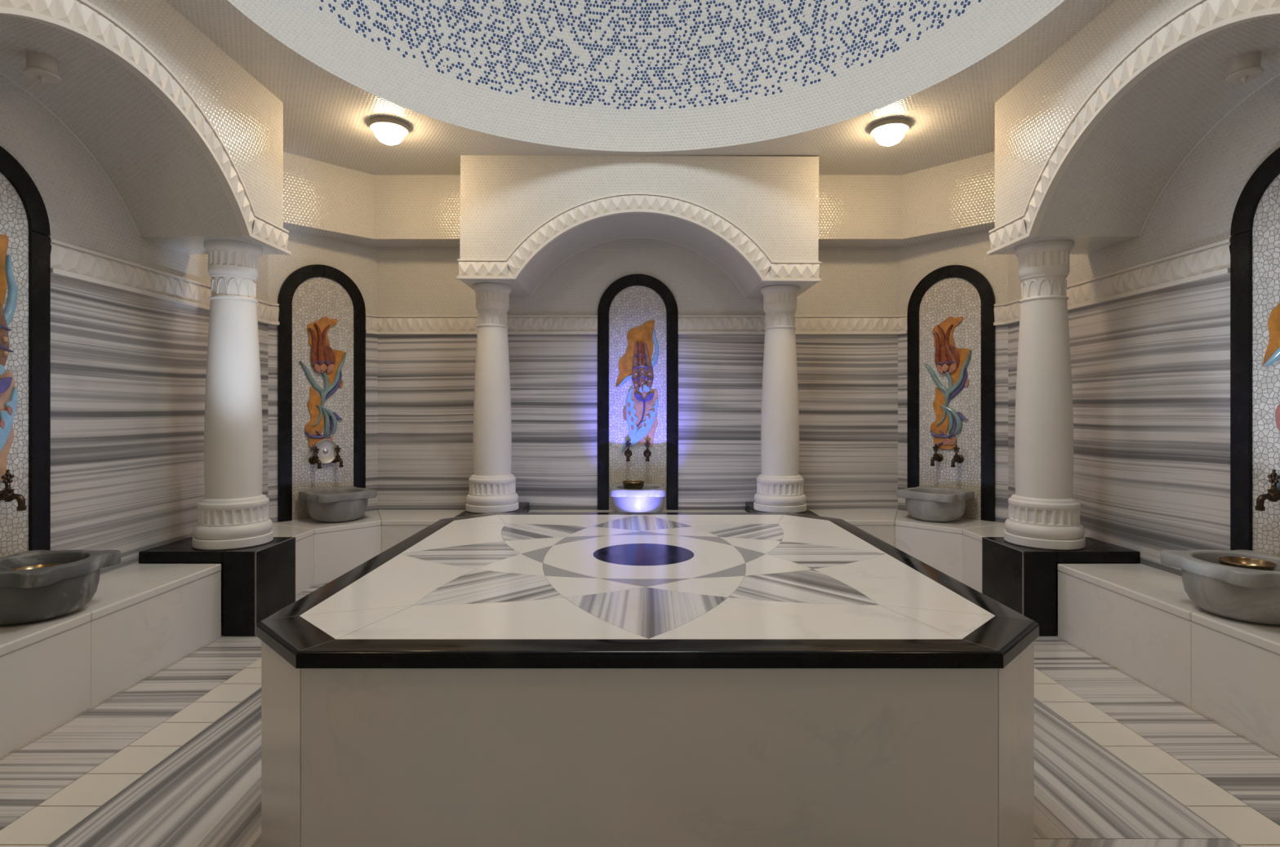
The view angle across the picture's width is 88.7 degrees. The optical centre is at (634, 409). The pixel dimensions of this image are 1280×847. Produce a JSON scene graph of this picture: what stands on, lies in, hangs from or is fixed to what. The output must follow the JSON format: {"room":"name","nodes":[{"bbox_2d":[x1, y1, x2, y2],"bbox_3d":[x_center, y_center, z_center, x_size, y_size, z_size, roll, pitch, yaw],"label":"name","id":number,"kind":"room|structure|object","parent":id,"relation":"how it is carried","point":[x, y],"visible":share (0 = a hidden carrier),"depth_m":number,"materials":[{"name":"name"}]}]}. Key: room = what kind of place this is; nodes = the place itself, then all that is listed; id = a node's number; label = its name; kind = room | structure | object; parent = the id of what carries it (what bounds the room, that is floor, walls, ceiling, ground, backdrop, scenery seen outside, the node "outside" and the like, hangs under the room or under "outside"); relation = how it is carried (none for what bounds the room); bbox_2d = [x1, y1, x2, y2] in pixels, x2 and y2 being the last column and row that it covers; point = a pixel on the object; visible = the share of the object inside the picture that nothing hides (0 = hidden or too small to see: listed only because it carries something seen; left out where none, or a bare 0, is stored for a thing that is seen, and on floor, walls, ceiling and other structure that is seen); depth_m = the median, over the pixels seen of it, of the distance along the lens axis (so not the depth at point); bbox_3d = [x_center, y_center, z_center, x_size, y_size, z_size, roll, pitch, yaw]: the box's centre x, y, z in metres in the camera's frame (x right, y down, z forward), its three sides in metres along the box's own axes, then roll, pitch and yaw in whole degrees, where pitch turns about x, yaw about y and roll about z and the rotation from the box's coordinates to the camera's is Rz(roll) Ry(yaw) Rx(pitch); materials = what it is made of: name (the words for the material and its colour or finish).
{"room":"spa","nodes":[
{"label":"spa","id":0,"kind":"room"},
{"bbox_2d":[0,74,267,598],"bbox_3d":[-3.060,-0.357,2.085,0.001,3.514,6.770,0,0,0],"label":"wall","id":1,"kind":"structure","parent":0,"point":[128,370],"depth_m":3.86,"materials":[{"name":"stone"}]},
{"bbox_2d":[0,146,50,557],"bbox_3d":[-3.046,-0.165,3.025,0.025,2.229,0.760,0,0,0],"label":"wall niche","id":2,"kind":"object","parent":1,"relation":"attached to","point":[24,217],"visible":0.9,"depth_m":3.29,"materials":[{"name":"white tile"}]},
{"bbox_2d":[0,234,17,481],"bbox_3d":[-3.026,-0.218,3.020,0.048,1.251,0.409,0,0,0],"label":"artwork","id":3,"kind":"object","parent":2,"relation":"attached to","point":[8,393],"visible":0.99,"depth_m":3.16,"materials":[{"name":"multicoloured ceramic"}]},
{"bbox_2d":[0,370,14,481],"bbox_3d":[-3.045,0.074,3.076,0.010,0.548,0.285,0,0,0],"label":"flower","id":4,"kind":"object","parent":3,"relation":"on","point":[7,397],"depth_m":3.16,"materials":[{"name":"tile"}]},
{"bbox_2d":[0,469,26,511],"bbox_3d":[-2.975,0.384,3.120,0.148,0.195,0.072,0,0,0],"label":"tap","id":5,"kind":"object","parent":2,"relation":"attached to","point":[7,495],"visible":1,"depth_m":3.11,"materials":[{"name":"brown metal"}]},
{"bbox_2d":[0,0,291,254],"bbox_3d":[-2.718,-1.591,3.025,0.688,1.046,3.004,0,0,0],"label":"arch","id":6,"kind":"object","parent":1,"relation":"attached to","point":[188,141],"visible":1,"depth_m":3.62,"materials":[{"name":"white tile"}]},
{"bbox_2d":[22,50,61,84],"bbox_3d":[-2.740,-1.572,3.030,0.132,0.128,0.132,0,0,0],"label":"sensor","id":7,"kind":"object","parent":6,"relation":"attached to","point":[42,67],"visible":1,"depth_m":3.00,"materials":[{"name":"white plastic"}]},
{"bbox_2d":[50,238,271,324],"bbox_3d":[-3.041,-0.799,4.438,0.037,0.178,2.065,0,0,0],"label":"trim","id":8,"kind":"structure","parent":1,"relation":"attached to","point":[68,260],"depth_m":3.93,"materials":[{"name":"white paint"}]},
{"bbox_2d":[267,229,377,522],"bbox_3d":[-2.747,-0.357,5.837,0.001,3.514,0.965,0,0,41],"label":"wall","id":9,"kind":"structure","parent":0,"point":[359,262],"depth_m":5.90,"materials":[{"name":"stone"}]},
{"bbox_2d":[268,302,279,325],"bbox_3d":[-3.021,-0.799,5.486,0.037,0.178,0.075,0,0,41],"label":"trim","id":10,"kind":"structure","parent":9,"relation":"attached to","point":[274,313],"depth_m":5.49,"materials":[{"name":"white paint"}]},
{"bbox_2d":[277,264,365,522],"bbox_3d":[-2.754,-0.165,5.807,0.026,2.229,0.760,0,0,41],"label":"wall panel","id":11,"kind":"object","parent":9,"relation":"attached to","point":[311,293],"visible":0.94,"depth_m":5.73,"materials":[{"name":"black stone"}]},
{"bbox_2d":[308,445,321,469],"bbox_3d":[-2.762,0.413,5.689,0.148,0.195,0.072,0,0,41],"label":"tap","id":12,"kind":"object","parent":11,"relation":"attached to","point":[314,460],"visible":1,"depth_m":5.68,"materials":[{"name":"brown metal"}]},
{"bbox_2d":[313,439,337,463],"bbox_3d":[-2.724,0.370,5.782,0.029,0.216,0.216,0,0,41],"label":"bowl","id":13,"kind":"object","parent":12,"relation":"hanging from","point":[326,453],"visible":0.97,"depth_m":5.79,"materials":[{"name":"metal"}]},
{"bbox_2d":[298,316,346,449],"bbox_3d":[-2.743,-0.234,5.785,0.052,1.184,0.405,0,0,40],"label":"artwork","id":14,"kind":"object","parent":11,"relation":"attached to","point":[326,361],"visible":1,"depth_m":5.77,"materials":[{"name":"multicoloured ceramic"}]},
{"bbox_2d":[332,444,343,467],"bbox_3d":[-2.639,0.413,5.833,0.148,0.195,0.072,0,0,41],"label":"tap","id":15,"kind":"object","parent":11,"relation":"attached to","point":[337,456],"visible":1,"depth_m":5.82,"materials":[{"name":"brown metal"}]},
{"bbox_2d":[365,314,377,334],"bbox_3d":[-2.461,-0.799,6.142,0.037,0.178,0.130,0,0,41],"label":"trim","id":16,"kind":"structure","parent":9,"relation":"attached to","point":[371,321],"depth_m":6.13,"materials":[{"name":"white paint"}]},
{"bbox_2d":[283,151,460,247],"bbox_3d":[-2.342,-1.825,5.877,1.870,0.578,0.671,0,0,-24],"label":"wall","id":17,"kind":"structure","parent":0,"point":[321,198],"depth_m":5.89,"materials":[{"name":"white tile"}]},
{"bbox_2d":[377,237,897,525],"bbox_3d":[0.030,-0.357,6.204,4.926,3.514,0.001,0,0,0],"label":"wall","id":18,"kind":"structure","parent":0,"point":[847,384],"depth_m":6.20,"materials":[{"name":"stone"}]},
{"bbox_2d":[377,315,597,334],"bbox_3d":[-1.391,-0.799,6.184,2.083,0.178,0.037,0,0,0],"label":"trim","id":19,"kind":"structure","parent":18,"relation":"attached to","point":[387,324],"depth_m":6.18,"materials":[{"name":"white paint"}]},
{"bbox_2d":[597,274,678,510],"bbox_3d":[0.030,-0.165,6.191,0.760,2.229,0.025,0,0,0],"label":"wall niche","id":20,"kind":"object","parent":18,"relation":"attached to","point":[631,301],"visible":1,"depth_m":6.20,"materials":[{"name":"white tile"}]},
{"bbox_2d":[624,440,631,462],"bbox_3d":[-0.060,0.384,6.120,0.072,0.195,0.148,0,0,0],"label":"tap","id":21,"kind":"object","parent":20,"relation":"attached to","point":[628,453],"visible":1,"depth_m":6.12,"materials":[{"name":"brown metal"}]},
{"bbox_2d":[615,320,658,453],"bbox_3d":[0.025,-0.218,6.170,0.409,1.251,0.048,0,0,0],"label":"artwork","id":22,"kind":"object","parent":20,"relation":"attached to","point":[640,411],"visible":1,"depth_m":6.17,"materials":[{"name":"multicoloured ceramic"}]},
{"bbox_2d":[622,406,626,420],"bbox_3d":[-0.090,0.039,6.184,0.039,0.130,0.020,0,0,0],"label":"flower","id":23,"kind":"object","parent":22,"relation":"on","point":[624,412],"depth_m":6.17,"materials":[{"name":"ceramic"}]},
{"bbox_2d":[631,388,657,446],"bbox_3d":[0.081,0.074,6.189,0.285,0.548,0.010,0,0,0],"label":"flower","id":24,"kind":"object","parent":22,"relation":"on","point":[644,402],"depth_m":6.17,"materials":[{"name":"tile"}]},
{"bbox_2d":[643,440,651,462],"bbox_3d":[0.120,0.384,6.120,0.072,0.195,0.148,0,0,0],"label":"tap","id":25,"kind":"object","parent":20,"relation":"attached to","point":[646,453],"visible":1,"depth_m":6.12,"materials":[{"name":"brown metal"}]},
{"bbox_2d":[456,155,821,297],"bbox_3d":[0.040,-1.591,5.802,3.004,1.046,0.808,0,0,0],"label":"arch","id":26,"kind":"object","parent":18,"relation":"attached to","point":[756,218],"visible":1,"depth_m":5.45,"materials":[{"name":"white tile"}]},
{"bbox_2d":[678,315,898,334],"bbox_3d":[1.452,-0.799,6.184,2.083,0.178,0.037,0,0,0],"label":"trim","id":27,"kind":"structure","parent":18,"relation":"attached to","point":[687,324],"depth_m":6.18,"materials":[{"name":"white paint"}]},
{"bbox_2d":[0,583,1279,846],"bbox_3d":[0.030,1.401,2.414,6.180,0.005,7.618,0,0,0],"label":"floor","id":28,"kind":"structure","parent":0,"point":[172,758],"depth_m":2.56,"materials":[{"name":"stone"}]},
{"bbox_2d":[0,564,221,758],"bbox_3d":[-2.800,1.175,2.518,0.517,0.451,3.037,0,0,0],"label":"bench","id":29,"kind":"object","parent":28,"relation":"on","point":[140,620],"visible":0.93,"depth_m":3.17,"materials":[{"name":"white stone"}]},
{"bbox_2d":[0,550,120,626],"bbox_3d":[-2.775,0.824,3.025,0.496,0.250,0.496,0,0,0],"label":"basin","id":30,"kind":"object","parent":29,"relation":"on","point":[30,596],"visible":1,"depth_m":2.94,"materials":[{"name":"grey stone"}]},
{"bbox_3d":[-2.775,0.831,3.025,0.389,0.124,0.389,0,0,0],"label":"water","id":31,"kind":"object","parent":30,"relation":"in","visible":0},
{"bbox_2d":[8,564,62,571],"bbox_3d":[-2.740,0.750,3.005,0.206,0.038,0.206,0,0,0],"label":"bowl","id":32,"kind":"object","parent":31,"relation":"on","point":[42,566],"visible":0.23,"depth_m":3.07,"materials":[{"name":"gold metal"}]},
{"bbox_2d":[138,537,295,636],"bbox_3d":[-2.696,1.139,4.273,0.724,0.523,0.476,0,0,0],"label":"pedestal","id":33,"kind":"object","parent":28,"relation":"on","point":[259,582],"visible":0.78,"depth_m":4.04,"materials":[{"name":"black stone"}]},
{"bbox_2d":[138,537,229,563],"bbox_3d":[-2.800,0.913,4.275,0.515,0.070,0.470,0,0,0],"label":"shelf","id":34,"kind":"object","parent":33,"relation":"attached to","point":[182,551],"depth_m":4.04,"materials":[{"name":"black stone"}]},
{"bbox_2d":[191,240,273,550],"bbox_3d":[-2.630,-0.096,4.300,0.453,1.946,0.453,0,0,-37],"label":"column","id":35,"kind":"structure","parent":33,"relation":"on","point":[233,513],"depth_m":4.17,"materials":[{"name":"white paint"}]},
{"bbox_2d":[271,510,465,595],"bbox_3d":[-2.267,1.175,5.357,1.584,0.451,1.692,0,0,0],"label":"bench","id":36,"kind":"object","parent":28,"relation":"on","point":[325,552],"visible":0.46,"depth_m":5.40,"materials":[{"name":"white stone"}]},
{"bbox_2d":[298,486,377,523],"bbox_3d":[-2.548,0.824,5.631,0.496,0.250,0.496,0,0,41],"label":"basin","id":37,"kind":"object","parent":36,"relation":"on","point":[328,505],"visible":1,"depth_m":5.46,"materials":[{"name":"grey stone"}]},
{"bbox_2d":[454,502,528,517],"bbox_3d":[-1.237,1.139,5.780,0.484,0.523,0.844,0,0,0],"label":"pedestal","id":38,"kind":"object","parent":28,"relation":"on","point":[523,506],"visible":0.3,"depth_m":5.76,"materials":[{"name":"black stone"}]},
{"bbox_2d":[466,283,519,513],"bbox_3d":[-1.245,-0.100,5.740,0.453,1.953,0.453,0,0,14],"label":"column","id":39,"kind":"structure","parent":38,"relation":"on","point":[492,484],"depth_m":5.61,"materials":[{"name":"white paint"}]},
{"bbox_2d":[462,502,528,512],"bbox_3d":[-1.235,0.913,5.900,0.478,0.070,0.604,0,0,0],"label":"shelf","id":40,"kind":"object","parent":38,"relation":"attached to","point":[523,506],"depth_m":5.94,"materials":[{"name":"black stone"}]},
{"bbox_2d":[528,510,746,512],"bbox_3d":[0.026,1.175,5.900,2.037,0.451,0.606,0,0,0],"label":"bench","id":41,"kind":"object","parent":28,"relation":"on","point":[530,511],"visible":0.07,"depth_m":6.11,"materials":[{"name":"white stone"}]},
{"bbox_2d":[610,484,666,512],"bbox_3d":[0.030,0.824,5.919,0.496,0.250,0.496,0,0,0],"label":"basin","id":42,"kind":"object","parent":41,"relation":"on","point":[651,499],"visible":0.85,"depth_m":5.70,"materials":[{"name":"grey stone"}]},
{"bbox_3d":[0.030,0.818,5.919,0.389,0.149,0.389,0,0,0],"label":"water","id":43,"kind":"object","parent":42,"relation":"in","visible":0},
{"bbox_2d":[622,480,644,489],"bbox_3d":[-0.010,0.700,5.959,0.206,0.088,0.206,0,0,0],"label":"bowl","id":44,"kind":"object","parent":43,"relation":"on","point":[628,485],"visible":0.75,"depth_m":5.89,"materials":[{"name":"gold metal"}]},
{"bbox_2d":[256,512,1039,846],"bbox_3d":[0.042,1.039,3.080,2.500,0.721,2.500,0,0,0],"label":"platform","id":45,"kind":"object","parent":28,"relation":"on","point":[491,679],"visible":1,"depth_m":1.84,"materials":[{"name":"white stone"}]},
{"bbox_2d":[745,502,819,516],"bbox_3d":[1.286,1.139,5.780,0.484,0.523,0.844,0,0,0],"label":"pedestal","id":46,"kind":"object","parent":28,"relation":"on","point":[748,505],"visible":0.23,"depth_m":5.80,"materials":[{"name":"black stone"}]},
{"bbox_2d":[745,502,813,512],"bbox_3d":[1.288,0.913,5.900,0.478,0.070,0.604,0,0,0],"label":"shelf","id":47,"kind":"object","parent":46,"relation":"attached to","point":[748,505],"depth_m":5.97,"materials":[{"name":"black stone"}]},
{"bbox_2d":[753,284,806,513],"bbox_3d":[1.274,-0.091,5.740,0.453,1.935,0.453,0,0,-14],"label":"column","id":48,"kind":"structure","parent":46,"relation":"on","point":[780,484],"depth_m":5.61,"materials":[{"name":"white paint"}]},
{"bbox_2d":[809,510,1005,593],"bbox_3d":[2.327,1.175,5.357,1.584,0.451,1.692,0,0,0],"label":"bench","id":49,"kind":"object","parent":28,"relation":"on","point":[953,548],"visible":0.42,"depth_m":5.38,"materials":[{"name":"white stone"}]},
{"bbox_2d":[896,486,974,522],"bbox_3d":[2.591,0.824,5.651,0.496,0.250,0.496,0,0,-41],"label":"basin","id":50,"kind":"object","parent":49,"relation":"on","point":[922,503],"visible":1,"depth_m":5.48,"materials":[{"name":"grey stone"}]},
{"bbox_2d":[982,537,1139,636],"bbox_3d":[2.756,1.139,4.277,0.724,0.523,0.476,0,0,0],"label":"pedestal","id":51,"kind":"object","parent":28,"relation":"on","point":[1023,580],"visible":0.71,"depth_m":4.04,"materials":[{"name":"black stone"}]},
{"bbox_2d":[1004,240,1085,550],"bbox_3d":[2.684,-0.096,4.300,0.453,1.946,0.453,0,0,-37],"label":"column","id":52,"kind":"structure","parent":51,"relation":"on","point":[1044,513],"depth_m":4.17,"materials":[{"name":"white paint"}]},
{"bbox_2d":[1051,537,1139,563],"bbox_3d":[2.861,0.913,4.275,0.515,0.070,0.470,0,0,0],"label":"shelf","id":53,"kind":"object","parent":51,"relation":"attached to","point":[1095,551],"depth_m":4.04,"materials":[{"name":"black stone"}]},
{"bbox_2d":[1057,564,1279,755],"bbox_3d":[2.861,1.175,2.518,0.517,0.451,3.037,0,0,0],"label":"bench","id":54,"kind":"object","parent":28,"relation":"on","point":[1140,620],"visible":0.94,"depth_m":3.18,"materials":[{"name":"white stone"}]},
{"bbox_2d":[1160,550,1279,625],"bbox_3d":[2.835,0.824,3.025,0.496,0.250,0.496,0,0,0],"label":"basin","id":55,"kind":"object","parent":54,"relation":"on","point":[1236,593],"visible":0.92,"depth_m":2.92,"materials":[{"name":"grey stone"}]},
{"bbox_3d":[2.835,0.823,3.025,0.389,0.139,0.389,0,0,0],"label":"water","id":56,"kind":"object","parent":55,"relation":"in","visible":0},
{"bbox_2d":[1216,556,1277,571],"bbox_3d":[2.825,0.727,3.025,0.206,0.053,0.206,0,0,0],"label":"bowl","id":57,"kind":"object","parent":56,"relation":"on","point":[1236,562],"visible":0.68,"depth_m":3.05,"materials":[{"name":"gold metal"}]},
{"bbox_2d":[165,0,1115,174],"bbox_3d":[0.030,-2.114,2.452,6.220,0.001,7.544,0,0,0],"label":"ceiling","id":58,"kind":"structure","parent":0,"point":[326,117],"depth_m":4.80,"materials":[{"name":"white tile"}]},
{"bbox_2d":[368,116,409,145],"bbox_3d":[-1.820,-2.044,4.860,0.284,0.140,0.284,0,0,0],"label":"ceiling lamp","id":59,"kind":"object","parent":58,"relation":"attached to","point":[389,131],"visible":1,"depth_m":4.78,"materials":[{"name":"white glass"}]},
{"bbox_2d":[869,117,910,146],"bbox_3d":[1.900,-2.044,4.880,0.284,0.140,0.284,0,0,0],"label":"ceiling lamp","id":60,"kind":"object","parent":58,"relation":"attached to","point":[888,131],"visible":1,"depth_m":4.80,"materials":[{"name":"white glass"}]},
{"bbox_2d":[227,0,1064,151],"bbox_3d":[0.060,-3.199,3.200,4.340,2.170,4.340,0,0,0],"label":"ceiling","id":61,"kind":"structure","parent":0,"point":[605,75],"depth_m":4.95,"materials":[{"name":"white tile"}]},
{"bbox_2d":[818,151,995,247],"bbox_3d":[2.402,-1.825,5.877,1.870,0.578,0.671,0,0,24],"label":"wall","id":62,"kind":"structure","parent":0,"point":[957,197],"depth_m":5.88,"materials":[{"name":"white tile"}]},
{"bbox_2d":[897,228,1008,523],"bbox_3d":[2.807,-0.357,5.837,0.001,3.514,0.965,0,0,-41],"label":"wall","id":63,"kind":"structure","parent":0,"point":[915,261],"depth_m":5.72,"materials":[{"name":"stone"}]},
{"bbox_2d":[897,314,906,334],"bbox_3d":[2.512,-0.799,6.152,0.037,0.178,0.104,0,0,-41],"label":"trim","id":64,"kind":"structure","parent":63,"relation":"attached to","point":[902,319],"depth_m":6.14,"materials":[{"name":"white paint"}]},
{"bbox_2d":[906,265,995,521],"bbox_3d":[2.797,-0.165,5.827,0.025,2.229,0.760,0,0,-40],"label":"wall panel","id":65,"kind":"object","parent":63,"relation":"attached to","point":[955,291],"visible":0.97,"depth_m":5.77,"materials":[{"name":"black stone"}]},
{"bbox_2d":[929,444,942,466],"bbox_3d":[2.685,0.404,5.849,0.148,0.195,0.072,0,0,-40],"label":"tap","id":66,"kind":"object","parent":65,"relation":"attached to","point":[936,457],"visible":1,"depth_m":5.84,"materials":[{"name":"brown metal"}]},
{"bbox_2d":[924,316,971,449],"bbox_3d":[2.774,-0.234,5.820,0.052,1.184,0.405,0,0,-41],"label":"artwork","id":67,"kind":"object","parent":65,"relation":"attached to","point":[951,361],"visible":1,"depth_m":5.81,"materials":[{"name":"tile"}]},
{"bbox_2d":[951,444,964,467],"bbox_3d":[2.802,0.404,5.712,0.148,0.195,0.072,0,0,-41],"label":"tap","id":68,"kind":"object","parent":65,"relation":"attached to","point":[959,459],"visible":1,"depth_m":5.71,"materials":[{"name":"brown metal"}]},
{"bbox_2d":[993,302,1007,325],"bbox_3d":[3.072,-0.799,5.496,0.037,0.178,0.101,0,0,-41],"label":"trim","id":69,"kind":"structure","parent":63,"relation":"attached to","point":[1000,317],"depth_m":5.50,"materials":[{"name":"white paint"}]},
{"bbox_2d":[1008,75,1279,599],"bbox_3d":[3.120,-0.357,2.085,0.001,3.514,6.770,0,0,0],"label":"wall","id":70,"kind":"structure","parent":0,"point":[1150,371],"depth_m":3.86,"materials":[{"name":"stone"}]},
{"bbox_2d":[1004,238,1230,324],"bbox_3d":[3.100,-0.799,4.438,0.037,0.178,2.065,0,0,0],"label":"trim","id":71,"kind":"structure","parent":70,"relation":"attached to","point":[1212,260],"depth_m":3.93,"materials":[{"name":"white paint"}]},
{"bbox_2d":[986,0,1279,254],"bbox_3d":[2.778,-1.591,3.025,0.688,1.046,3.004,0,0,0],"label":"arch","id":72,"kind":"object","parent":70,"relation":"attached to","point":[1088,143],"visible":1,"depth_m":3.62,"materials":[{"name":"white tile"}]},
{"bbox_2d":[1225,50,1263,84],"bbox_3d":[2.820,-1.572,3.030,0.132,0.128,0.132,0,0,0],"label":"sensor","id":73,"kind":"object","parent":72,"relation":"attached to","point":[1244,67],"visible":1,"depth_m":3.00,"materials":[{"name":"white plastic"}]},
{"bbox_2d":[1230,146,1279,556],"bbox_3d":[3.107,-0.165,3.025,0.025,2.229,0.760,0,0,0],"label":"wall panel","id":74,"kind":"object","parent":70,"relation":"attached to","point":[1255,231],"visible":0.86,"depth_m":3.28,"materials":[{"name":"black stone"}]},
{"bbox_2d":[1254,469,1279,511],"bbox_3d":[3.035,0.384,3.120,0.148,0.195,0.072,0,0,0],"label":"tap","id":75,"kind":"object","parent":74,"relation":"attached to","point":[1273,495],"visible":1,"depth_m":3.11,"materials":[{"name":"brown metal"}]},
{"bbox_2d":[1262,302,1279,489],"bbox_3d":[3.086,-0.218,3.030,0.048,1.251,0.409,0,0,0],"label":"artwork","id":76,"kind":"object","parent":74,"relation":"attached to","point":[1272,354],"visible":0.83,"depth_m":3.17,"materials":[{"name":"tile"}]},
{"bbox_2d":[1275,404,1279,431],"bbox_3d":[3.100,0.039,3.145,0.020,0.130,0.039,0,0,0],"label":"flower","id":77,"kind":"object","parent":76,"relation":"on","point":[1277,411],"depth_m":3.15,"materials":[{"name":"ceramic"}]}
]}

